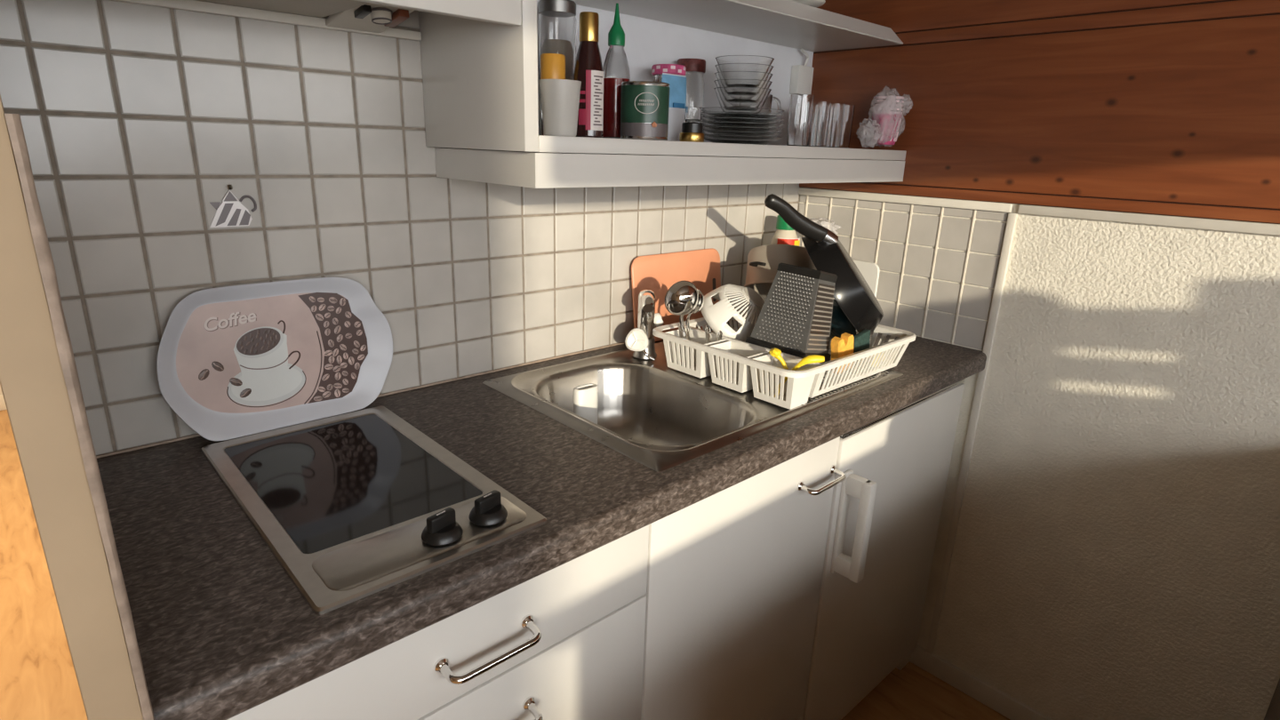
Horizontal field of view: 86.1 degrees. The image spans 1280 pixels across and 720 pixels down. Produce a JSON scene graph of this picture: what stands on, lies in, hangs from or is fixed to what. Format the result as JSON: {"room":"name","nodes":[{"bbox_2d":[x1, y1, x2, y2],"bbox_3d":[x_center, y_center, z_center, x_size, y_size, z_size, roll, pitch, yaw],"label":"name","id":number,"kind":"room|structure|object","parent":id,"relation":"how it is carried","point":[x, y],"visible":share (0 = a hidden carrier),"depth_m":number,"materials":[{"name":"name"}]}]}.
{"room":"kitchen","nodes":[
{"label":"kitchen","id":0,"kind":"room"},
{"bbox_2d":[0,94,143,719],"bbox_3d":[-0.629,-0.019,0.702,0.032,2.350,0.710,-14,23,-41],"label":"door frame","id":1,"kind":"structure","parent":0,"point":[33,384],"depth_m":0.46,"materials":[{"name":"beige paint"}]},
{"bbox_2d":[4,113,154,719],"bbox_3d":[-0.398,0.507,0.614,0.008,1.372,0.028,-14,23,-41],"label":"trim","id":2,"kind":"structure","parent":1,"relation":"attached to","point":[13,122],"depth_m":0.45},
{"bbox_2d":[0,0,800,455],"bbox_3d":[-0.209,-0.244,1.469,1.717,2.350,0.103,-14,23,-41],"label":"wall","id":3,"kind":"structure","parent":0,"point":[136,119],"depth_m":1.05,"materials":[{"name":"tile"}]},
{"bbox_2d":[209,184,256,227],"bbox_3d":[-0.601,-0.228,1.012,0.066,0.062,0.010,-14,23,-41],"label":"wall decal","id":4,"kind":"object","parent":3,"relation":"attached to","point":[234,213],"visible":1,"depth_m":1.01,"materials":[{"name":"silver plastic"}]},
{"bbox_2d":[110,0,521,40],"bbox_3d":[-0.466,-0.470,0.844,0.554,0.064,0.308,-14,23,-41],"label":"hood","id":5,"kind":"object","parent":3,"relation":"attached to","point":[368,17],"visible":1,"depth_m":0.94,"materials":[{"name":"white metal"}]},
{"bbox_2d":[197,0,369,17],"bbox_3d":[-0.471,-0.480,0.847,0.554,0.046,0.292,-14,23,-41],"label":"hood","id":6,"kind":"object","parent":5,"relation":"attached to","point":[313,8],"depth_m":0.95,"materials":[{"name":"white metal"}]},
{"bbox_2d":[384,8,409,27],"bbox_3d":[-0.357,-0.501,1.006,0.016,0.018,0.056,-14,23,-41],"label":"rocker switch","id":7,"kind":"object","parent":5,"relation":"attached to","point":[396,16],"depth_m":0.99,"materials":[{"name":"plastic"}]},
{"bbox_2d":[96,319,733,458],"bbox_3d":[-0.172,-0.009,1.511,1.692,0.005,0.005,-14,23,-41],"label":"trim","id":8,"kind":"structure","parent":3,"relation":"attached to","point":[623,342],"depth_m":1.30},
{"bbox_2d":[418,0,906,188],"bbox_3d":[0.158,-0.805,1.336,1.124,0.878,0.308,-14,23,-41],"label":"shelf unit","id":9,"kind":"object","parent":3,"relation":"attached to","point":[480,79],"visible":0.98,"depth_m":1.21,"materials":[{"name":"white laminate"}]},
{"bbox_2d":[540,101,543,135],"bbox_3d":[-0.147,-0.424,1.160,0.042,0.088,0.042,-14,23,-41],"label":"jar","id":10,"kind":"object","parent":9,"relation":"on","point":[541,123],"depth_m":1.16,"materials":[{"name":"clear glass"}]},
{"bbox_2d":[540,53,565,135],"bbox_3d":[-0.146,-0.444,1.154,0.042,0.129,0.043,-14,23,-41],"label":"spice jar","id":11,"kind":"object","parent":9,"relation":"on","point":[552,65],"visible":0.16,"depth_m":1.12,"materials":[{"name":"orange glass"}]},
{"bbox_2d":[537,0,575,135],"bbox_3d":[-0.150,-0.526,1.251,0.068,0.229,0.068,-14,23,-41],"label":"canister","id":12,"kind":"object","parent":9,"relation":"on","point":[556,20],"visible":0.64,"depth_m":1.21,"materials":[{"name":"clear glass"}]},
{"bbox_2d":[538,79,581,136],"bbox_3d":[-0.126,-0.395,1.080,0.066,0.082,0.066,-14,23,-41],"label":"cup","id":13,"kind":"object","parent":9,"relation":"on","point":[559,98],"visible":0.93,"depth_m":1.06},
{"bbox_2d":[573,11,604,137],"bbox_3d":[-0.085,-0.473,1.145,0.052,0.194,0.054,-14,23,-41],"label":"vinegar bottle","id":14,"kind":"object","parent":9,"relation":"on","point":[588,70],"visible":0.96,"depth_m":1.13,"materials":[{"name":"brown glass"}]},
{"bbox_2d":[593,75,602,125],"bbox_3d":[-0.069,-0.430,1.139,0.019,0.077,0.002,-14,23,-41],"label":"print","id":15,"kind":"object","parent":14,"relation":"attached to","point":[597,79],"depth_m":1.14},
{"bbox_2d":[602,3,630,138],"bbox_3d":[-0.044,-0.529,1.264,0.052,0.232,0.052,-14,23,-41],"label":"squeeze bottle","id":16,"kind":"object","parent":9,"relation":"on","point":[615,68],"visible":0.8,"depth_m":1.25,"materials":[{"name":"clear plastic"}]},
{"bbox_2d":[619,80,670,140],"bbox_3d":[0.009,-0.442,1.222,0.087,0.095,0.090,-14,23,-41],"label":"tin","id":17,"kind":"object","parent":9,"relation":"on","point":[644,105],"visible":0.98,"depth_m":1.19,"materials":[{"name":"metal"}]},
{"bbox_2d":[638,99,654,105],"bbox_3d":[0.010,-0.442,1.178,0.028,0.010,0.003,1,17,-3],"label":"print","id":18,"kind":"object","parent":17,"relation":"on","point":[641,102],"depth_m":1.18},
{"bbox_2d":[651,64,686,82],"bbox_3d":[0.057,-0.535,1.436,0.071,0.150,0.071,-14,23,-41],"label":"jar","id":19,"kind":"object","parent":9,"relation":"on","point":[657,69],"visible":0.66,"depth_m":1.39,"materials":[{"name":"clear glass"}]},
{"bbox_2d":[653,74,662,82],"bbox_3d":[0.057,-0.526,1.438,0.066,0.130,0.066,-14,23,-41],"label":"jar","id":20,"kind":"object","parent":19,"relation":"attached to","point":[657,77],"depth_m":1.40,"materials":[{"name":"clear glass"}]},
{"bbox_2d":[661,72,686,141],"bbox_3d":[0.061,-0.490,1.334,0.080,0.122,0.041,-14,23,-41],"label":"pouch","id":21,"kind":"object","parent":9,"relation":"on","point":[677,91],"visible":0.62,"depth_m":1.33,"materials":[{"name":"blue plastic"}]},
{"bbox_2d":[661,74,686,108],"bbox_3d":[0.064,-0.519,1.327,0.073,0.059,0.029,-14,23,-41],"label":"print","id":22,"kind":"object","parent":21,"relation":"attached to","point":[677,91],"depth_m":1.32},
{"bbox_2d":[677,58,705,120],"bbox_3d":[0.111,-0.576,1.530,0.063,0.174,0.063,-14,23,-41],"label":"jam jar","id":23,"kind":"object","parent":9,"relation":"on","point":[695,68],"visible":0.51,"depth_m":1.49,"materials":[{"name":"clear glass"}]},
{"bbox_2d":[679,106,704,142],"bbox_3d":[0.098,-0.441,1.285,0.047,0.062,0.047,-14,23,-41],"label":"jar","id":24,"kind":"object","parent":9,"relation":"on","point":[692,129],"visible":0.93,"depth_m":1.27,"materials":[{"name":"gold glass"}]},
{"bbox_2d":[704,134,782,144],"bbox_3d":[0.209,-0.465,1.449,0.178,0.016,0.178,-14,23,-41],"label":"glass plate","id":25,"kind":"object","parent":9,"relation":"on","point":[713,138],"visible":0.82,"depth_m":1.39,"materials":[{"name":"clear glass"}]},
{"bbox_2d":[702,129,782,136],"bbox_3d":[0.209,-0.473,1.447,0.178,0.016,0.178,-14,23,-41],"label":"glass plate","id":26,"kind":"object","parent":25,"relation":"on","point":[705,132],"visible":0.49,"depth_m":1.38,"materials":[{"name":"clear glass"}]},
{"bbox_2d":[702,125,783,132],"bbox_3d":[0.210,-0.481,1.444,0.178,0.016,0.178,-14,23,-41],"label":"glass plate","id":27,"kind":"object","parent":26,"relation":"on","point":[705,127],"visible":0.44,"depth_m":1.37,"materials":[{"name":"clear glass"}]},
{"bbox_2d":[700,120,783,127],"bbox_3d":[0.210,-0.490,1.442,0.178,0.016,0.178,-14,23,-41],"label":"glass plate","id":28,"kind":"object","parent":27,"relation":"on","point":[705,123],"visible":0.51,"depth_m":1.37,"materials":[{"name":"clear glass"}]},
{"bbox_2d":[701,116,783,123],"bbox_3d":[0.210,-0.498,1.439,0.178,0.016,0.178,-14,23,-41],"label":"glass plate","id":29,"kind":"object","parent":28,"relation":"on","point":[703,118],"visible":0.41,"depth_m":1.37,"materials":[{"name":"clear glass"}]},
{"bbox_2d":[701,112,783,119],"bbox_3d":[0.210,-0.506,1.437,0.178,0.016,0.178,-14,23,-41],"label":"glass plate","id":30,"kind":"object","parent":29,"relation":"on","point":[703,114],"visible":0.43,"depth_m":1.37,"materials":[{"name":"clear glass"}]},
{"bbox_2d":[701,107,783,113],"bbox_3d":[0.211,-0.514,1.434,0.178,0.016,0.178,-14,23,-41],"label":"glass plate","id":31,"kind":"object","parent":30,"relation":"on","point":[703,109],"visible":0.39,"depth_m":1.36,"materials":[{"name":"clear glass"}]},
{"bbox_2d":[713,87,771,108],"bbox_3d":[0.211,-0.535,1.427,0.120,0.052,0.120,-14,23,-41],"label":"glass bowl","id":32,"kind":"object","parent":31,"relation":"on","point":[727,97],"visible":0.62,"depth_m":1.39,"materials":[{"name":"clear glass"}]},
{"bbox_2d":[713,79,772,88],"bbox_3d":[0.212,-0.549,1.423,0.120,0.052,0.120,-14,23,-41],"label":"glass bowl","id":33,"kind":"object","parent":32,"relation":"in","point":[722,83],"visible":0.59,"depth_m":1.37,"materials":[{"name":"clear glass"}]},
{"bbox_2d":[714,71,773,80],"bbox_3d":[0.212,-0.563,1.419,0.120,0.052,0.120,-14,23,-41],"label":"glass bowl","id":34,"kind":"object","parent":33,"relation":"in","point":[725,75],"visible":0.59,"depth_m":1.37,"materials":[{"name":"clear glass"}]},
{"bbox_2d":[714,63,773,72],"bbox_3d":[0.213,-0.577,1.415,0.120,0.052,0.120,-14,23,-41],"label":"glass bowl","id":35,"kind":"object","parent":34,"relation":"in","point":[728,67],"visible":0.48,"depth_m":1.36,"materials":[{"name":"clear glass"}]},
{"bbox_2d":[715,55,774,65],"bbox_3d":[0.213,-0.591,1.410,0.120,0.052,0.120,-14,23,-41],"label":"glass bowl","id":36,"kind":"object","parent":35,"relation":"in","point":[730,59],"visible":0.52,"depth_m":1.36,"materials":[{"name":"clear glass"}]},
{"bbox_2d":[761,94,781,144],"bbox_3d":[0.287,-0.574,1.646,0.126,0.113,0.080,-14,23,-41],"label":"glass mug","id":37,"kind":"object","parent":9,"relation":"on","point":[768,103],"visible":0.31,"depth_m":1.60,"materials":[{"name":"clear glass"}]},
{"bbox_2d":[786,94,814,146],"bbox_3d":[0.356,-0.532,1.526,0.051,0.108,0.051,-14,23,-41],"label":"tumbler","id":38,"kind":"object","parent":9,"relation":"on","point":[801,106],"visible":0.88,"depth_m":1.51,"materials":[{"name":"clear glass"}]},
{"bbox_2d":[789,48,813,94],"bbox_3d":[0.429,-0.760,1.811,0.067,0.111,0.026,-14,23,-41],"label":"junction box","id":39,"kind":"object","parent":9,"relation":"attached to","point":[801,80],"visible":0.94,"depth_m":1.80,"materials":[{"name":"white plastic"}]},
{"bbox_2d":[790,0,825,7],"bbox_3d":[0.302,-0.781,1.513,0.206,0.016,0.206,-14,23,-41],"label":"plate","id":40,"kind":"object","parent":9,"relation":"on","point":[816,4],"visible":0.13,"depth_m":1.47,"materials":[{"name":"white ceramic"}]},
{"bbox_2d":[808,101,831,147],"bbox_3d":[0.409,-0.540,1.575,0.050,0.098,0.050,-14,23,-41],"label":"drinking glass","id":41,"kind":"object","parent":9,"relation":"on","point":[821,109],"visible":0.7,"depth_m":1.55,"materials":[{"name":"clear glass"}]},
{"bbox_2d":[824,103,845,147],"bbox_3d":[0.451,-0.550,1.612,0.050,0.098,0.050,-14,23,-41],"label":"drinking glass","id":42,"kind":"object","parent":9,"relation":"on","point":[837,109],"visible":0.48,"depth_m":1.59,"materials":[{"name":"clear glass"}]},
{"bbox_2d":[840,104,855,148],"bbox_3d":[0.487,-0.563,1.657,0.050,0.098,0.050,-14,23,-41],"label":"drinking glass","id":43,"kind":"object","parent":9,"relation":"on","point":[849,110],"visible":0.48,"depth_m":1.64,"materials":[{"name":"clear glass"}]},
{"bbox_2d":[871,96,904,144],"bbox_3d":[0.601,-0.592,1.669,0.105,0.141,0.088,-14,23,-41],"label":"bag","id":44,"kind":"object","parent":9,"relation":"on","point":[886,114],"visible":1,"depth_m":1.65,"materials":[{"name":"plastic"}]},
{"bbox_2d":[0,409,1010,719],"bbox_3d":[-1.999,1.185,0.725,6.050,0.050,6.200,-14,23,-41],"label":"floor","id":45,"kind":"structure","parent":0,"point":[38,681],"depth_m":1.89,"materials":[{"name":"brown wood"}]},
{"bbox_2d":[227,524,648,719],"bbox_3d":[-0.383,0.636,1.085,0.574,0.888,0.584,-14,23,-41],"label":"base cabinet","id":46,"kind":"object","parent":45,"relation":"on","point":[566,642],"visible":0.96,"depth_m":0.85,"materials":[{"name":"white laminate"}]},
{"bbox_2d":[96,320,986,719],"bbox_3d":[0.025,0.085,1.319,1.686,0.046,0.587,-14,23,-41],"label":"countertop","id":47,"kind":"structure","parent":46,"relation":"on","point":[223,630],"depth_m":0.84,"materials":[{"name":"black stone"}]},
{"bbox_2d":[156,277,392,440],"bbox_3d":[-0.562,-0.010,1.088,0.344,0.228,0.044,-14,23,-41],"label":"serving tray","id":48,"kind":"object","parent":47,"relation":"on","point":[233,362],"visible":1,"depth_m":1.08,"materials":[{"name":"white plastic"}]},
{"bbox_2d":[176,292,367,413],"bbox_3d":[-0.572,-0.010,1.088,0.278,0.180,0.026,-14,23,-41],"label":"picture","id":49,"kind":"object","parent":48,"relation":"attached to","point":[236,352],"depth_m":1.08},
{"bbox_2d":[201,406,546,615],"bbox_3d":[-0.381,0.148,0.927,0.276,0.039,0.493,-14,23,-41],"label":"cooktop","id":50,"kind":"object","parent":47,"relation":"in","point":[355,506],"visible":1,"depth_m":0.87,"materials":[{"name":"glass"}]},
{"bbox_2d":[624,289,663,359],"bbox_3d":[0.007,-0.075,1.482,0.070,0.149,0.132,6,18,13],"label":"tap","id":51,"kind":"object","parent":47,"relation":"on","point":[640,340],"visible":1,"depth_m":1.48,"materials":[{"name":"metal"}]},
{"bbox_2d":[631,248,720,341],"bbox_3d":[0.097,-0.161,1.678,0.304,0.204,0.034,-14,23,-41],"label":"cutting board","id":52,"kind":"object","parent":47,"relation":"on","point":[656,273],"visible":0.6,"depth_m":1.65,"materials":[{"name":"plastic"}]},
{"bbox_2d":[482,327,903,471],"bbox_3d":[0.127,0.104,1.425,0.735,0.159,0.496,-14,23,-41],"label":"sink","id":53,"kind":"object","parent":47,"relation":"in","point":[654,414],"visible":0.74,"depth_m":1.37,"materials":[{"name":"metal"}]},
{"bbox_2d":[573,383,598,423],"bbox_3d":[-0.104,0.126,1.309,0.051,0.159,0.028,-14,23,-41],"label":"holder","id":54,"kind":"object","parent":53,"relation":"in","point":[585,396],"visible":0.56,"depth_m":1.28,"materials":[{"name":"white plastic"}]},
{"bbox_2d":[652,316,916,409],"bbox_3d":[0.308,-0.024,1.468,0.457,0.079,0.380,-14,23,-41],"label":"dish rack","id":55,"kind":"object","parent":53,"relation":"on","point":[740,366],"visible":0.77,"depth_m":1.34,"materials":[{"name":"white plastic"}]},
{"bbox_2d":[676,322,682,364],"bbox_3d":[0.082,-0.032,1.418,0.009,0.098,0.022,-2,18,-12],"label":"cutlery","id":56,"kind":"object","parent":55,"relation":"in","point":[679,326],"visible":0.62,"depth_m":1.41,"materials":[{"name":"silver metal"}]},
{"bbox_2d":[664,280,698,367],"bbox_3d":[0.087,-0.064,1.366,0.073,0.190,0.044,-14,23,-41],"label":"ladle","id":57,"kind":"object","parent":55,"relation":"in","point":[682,298],"visible":0.96,"depth_m":1.33,"materials":[{"name":"silver metal"}]},
{"bbox_2d":[664,280,698,315],"bbox_3d":[0.086,-0.119,1.343,0.073,0.072,0.036,-6,19,-23],"label":"bowl","id":58,"kind":"object","parent":57,"relation":"on","point":[682,298],"depth_m":1.33,"materials":[{"name":"silver metal"}]},
{"bbox_2d":[663,328,725,377],"bbox_3d":[0.109,-0.014,1.419,0.072,0.074,0.112,-14,23,-41],"label":"cup","id":59,"kind":"object","parent":55,"relation":"on","point":[700,362],"depth_m":1.40,"materials":[{"name":"white plastic"}]},
{"bbox_2d":[686,288,703,340],"bbox_3d":[0.112,-0.067,1.418,0.031,0.166,0.053,-7,20,-28],"label":"ladle","id":60,"kind":"object","parent":55,"relation":"in","point":[700,302],"visible":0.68,"depth_m":1.39,"materials":[{"name":"silver metal"}]},
{"bbox_2d":[688,288,703,313],"bbox_3d":[0.115,-0.121,1.400,0.030,0.052,0.054,-4,18,-17],"label":"bowl","id":61,"kind":"object","parent":60,"relation":"on","point":[700,302],"depth_m":1.38,"materials":[{"name":"silver metal"}]},
{"bbox_2d":[704,325,710,343],"bbox_3d":[0.136,-0.021,1.381,0.013,0.102,0.013,-14,23,-41],"label":"cutlery","id":62,"kind":"object","parent":55,"relation":"in","point":[707,329],"visible":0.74,"depth_m":1.37,"materials":[{"name":"silver metal"}]},
{"bbox_2d":[715,330,722,341],"bbox_3d":[0.153,-0.019,1.401,0.032,0.089,0.007,17,23,40],"label":"cutlery","id":63,"kind":"object","parent":55,"relation":"in","point":[719,336],"visible":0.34,"depth_m":1.38,"materials":[{"name":"silver metal"}]},
{"bbox_2d":[700,283,764,342],"bbox_3d":[0.202,-0.093,1.496,0.161,0.141,0.156,-8,20,-30],"label":"strainer","id":64,"kind":"object","parent":55,"relation":"in","point":[730,305],"visible":0.66,"depth_m":1.44,"materials":[{"name":"white plastic"}]},
{"bbox_2d":[707,340,767,392],"bbox_3d":[0.187,0.014,1.339,0.072,0.074,0.094,-14,23,-41],"label":"cup","id":65,"kind":"object","parent":55,"relation":"on","point":[729,369],"depth_m":1.33,"materials":[{"name":"white plastic"}]},
{"bbox_2d":[768,347,788,369],"bbox_3d":[0.261,0.026,1.264,0.056,0.093,0.022,14,21,35],"label":"dish brush","id":66,"kind":"object","parent":55,"relation":"in","point":[774,352],"visible":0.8,"depth_m":1.26,"materials":[{"name":"yellow plastic"}]},
{"bbox_2d":[744,244,816,295],"bbox_3d":[0.348,-0.214,1.676,0.180,0.149,0.194,4,17,7],"label":"saucepan","id":67,"kind":"object","parent":55,"relation":"on","point":[764,261],"visible":0.6,"depth_m":1.61,"materials":[{"name":"metal"}]},
{"bbox_2d":[750,353,815,409],"bbox_3d":[0.261,0.040,1.264,0.072,0.074,0.100,-14,23,-41],"label":"cup","id":68,"kind":"object","parent":55,"relation":"on","point":[767,372],"depth_m":1.25,"materials":[{"name":"white plastic"}]},
{"bbox_2d":[745,263,837,363],"bbox_3d":[0.305,-0.092,1.364,0.135,0.196,0.130,16,22,39],"label":"box grater","id":69,"kind":"object","parent":55,"relation":"in","point":[795,318],"visible":0.99,"depth_m":1.33,"materials":[{"name":"metal"}]},
{"bbox_2d":[774,354,824,397],"bbox_3d":[0.287,0.032,1.239,0.083,0.090,0.015,5,18,11],"label":"vegetable peeler","id":70,"kind":"object","parent":55,"relation":"in","point":[814,358],"visible":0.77,"depth_m":1.22,"materials":[{"name":"yellow plastic"}]},
{"bbox_2d":[764,193,883,335],"bbox_3d":[0.418,-0.196,1.462,0.207,0.304,0.298,16,22,39],"label":"frying pan","id":71,"kind":"object","parent":55,"relation":"in","point":[852,294],"visible":0.96,"depth_m":1.40,"materials":[{"name":"black metal"}]},
{"bbox_2d":[831,332,853,374],"bbox_3d":[0.402,-0.013,1.363,0.057,0.080,0.020,-10,21,-33],"label":"sponge","id":72,"kind":"object","parent":55,"relation":"in","point":[841,347],"visible":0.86,"depth_m":1.35,"materials":[{"name":"yellow"}]},
{"bbox_2d":[829,298,856,340],"bbox_3d":[0.430,-0.084,1.516,0.062,0.116,0.128,-6,19,-25],"label":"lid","id":73,"kind":"object","parent":55,"relation":"in","point":[840,324],"visible":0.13,"depth_m":1.47,"materials":[{"name":"teal glass"}]},
{"bbox_2d":[848,328,870,373],"bbox_3d":[0.451,-0.017,1.408,0.070,0.088,0.012,-14,23,-41],"label":"pad","id":74,"kind":"object","parent":55,"relation":"in","point":[861,340],"visible":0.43,"depth_m":1.39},
{"bbox_2d":[869,345,885,367],"bbox_3d":[0.504,-0.007,1.463,0.058,0.047,0.024,-14,23,-41],"label":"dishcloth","id":75,"kind":"object","parent":55,"relation":"in","point":[874,346],"visible":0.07,"depth_m":1.45,"materials":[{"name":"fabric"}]},
{"bbox_2d":[765,215,799,299],"bbox_3d":[0.384,-0.244,1.848,0.075,0.289,0.076,-14,23,-41],"label":"soap bottle","id":76,"kind":"object","parent":47,"relation":"on","point":[784,234],"visible":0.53,"depth_m":1.80,"materials":[{"name":"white plastic"}]},
{"bbox_2d":[776,238,798,245],"bbox_3d":[0.388,-0.304,1.796,0.054,0.025,0.012,1,17,-3],"label":"label","id":77,"kind":"object","parent":76,"relation":"on","point":[780,241],"depth_m":1.79,"materials":[{"name":"red paper"}]},
{"bbox_2d":[794,240,799,246],"bbox_3d":[0.415,-0.286,1.815,0.005,0.061,0.037,13,20,32],"label":"print","id":78,"kind":"object","parent":76,"relation":"attached to","point":[796,242],"depth_m":1.80,"materials":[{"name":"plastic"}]},
{"bbox_2d":[833,259,879,298],"bbox_3d":[0.546,-0.195,1.899,0.010,0.176,0.230,-14,23,-41],"label":"board","id":79,"kind":"object","parent":47,"relation":"on","point":[870,271],"visible":0.23,"depth_m":1.81,"materials":[{"name":"plastic"}]},
{"bbox_2d":[640,436,846,719],"bbox_3d":[0.009,0.540,1.434,0.490,0.888,0.582,-14,23,-41],"label":"base cabinet","id":80,"kind":"object","parent":45,"relation":"on","point":[734,574],"visible":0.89,"depth_m":1.18,"materials":[{"name":"white laminate"}]},
{"bbox_2d":[803,378,965,719],"bbox_3d":[0.427,0.444,1.786,0.611,0.889,0.613,-14,23,-41],"label":"base cabinet","id":81,"kind":"object","parent":45,"relation":"on","point":[884,517],"depth_m":1.54,"materials":[{"name":"white laminate"}]},
{"bbox_2d":[1264,678,1279,719],"bbox_3d":[0.848,0.792,0.646,1.545,0.930,0.525,-14,23,-41],"label":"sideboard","id":82,"kind":"object","parent":45,"relation":"on","point":[1273,713],"visible":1,"depth_m":1.22,"materials":[{"name":"brown wood"}]},
{"bbox_2d":[795,0,1279,719],"bbox_3d":[0.251,-0.478,2.268,0.112,2.350,6.100,-14,23,-41],"label":"wall","id":83,"kind":"structure","parent":0,"point":[1116,556],"depth_m":1.49,"materials":[{"name":"paint"}]},
{"bbox_2d":[798,187,1013,212],"bbox_3d":[0.649,-0.414,1.760,0.013,0.020,0.578,-14,23,-41],"label":"trim","id":84,"kind":"structure","parent":83,"relation":"attached to","point":[992,206],"depth_m":1.72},
{"bbox_2d":[926,212,1017,654],"bbox_3d":[0.829,0.270,1.748,0.010,1.268,0.018,-14,23,-41],"label":"trim","id":85,"kind":"structure","parent":83,"relation":"attached to","point":[1012,220],"depth_m":1.71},
{"bbox_2d":[909,645,1052,719],"bbox_3d":[1.463,1.079,1.254,0.012,0.060,2.100,-14,23,-41],"label":"baseboard","id":86,"kind":"structure","parent":83,"relation":"attached to","point":[1001,702],"depth_m":1.83,"materials":[{"name":"brown wood"}]},
{"bbox_2d":[1017,204,1279,235],"bbox_3d":[1.535,-0.101,0.849,0.013,0.020,2.006,-14,23,-41],"label":"trim","id":87,"kind":"structure","parent":83,"relation":"attached to","point":[1212,224],"depth_m":1.36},
{"bbox_3d":[-3.988,-0.699,2.524,5.950,2.350,0.100,-14,23,-41],"label":"wall","id":88,"kind":"structure","parent":0,"visible":0},
{"bbox_2d":[0,394,7,410],"bbox_3d":[-4.662,0.562,2.220,4.110,0.080,0.015,-14,23,-41],"label":"baseboard","id":89,"kind":"structure","parent":88,"relation":"attached to","point":[3,406],"depth_m":3.48,"materials":[{"name":"beige wood"}]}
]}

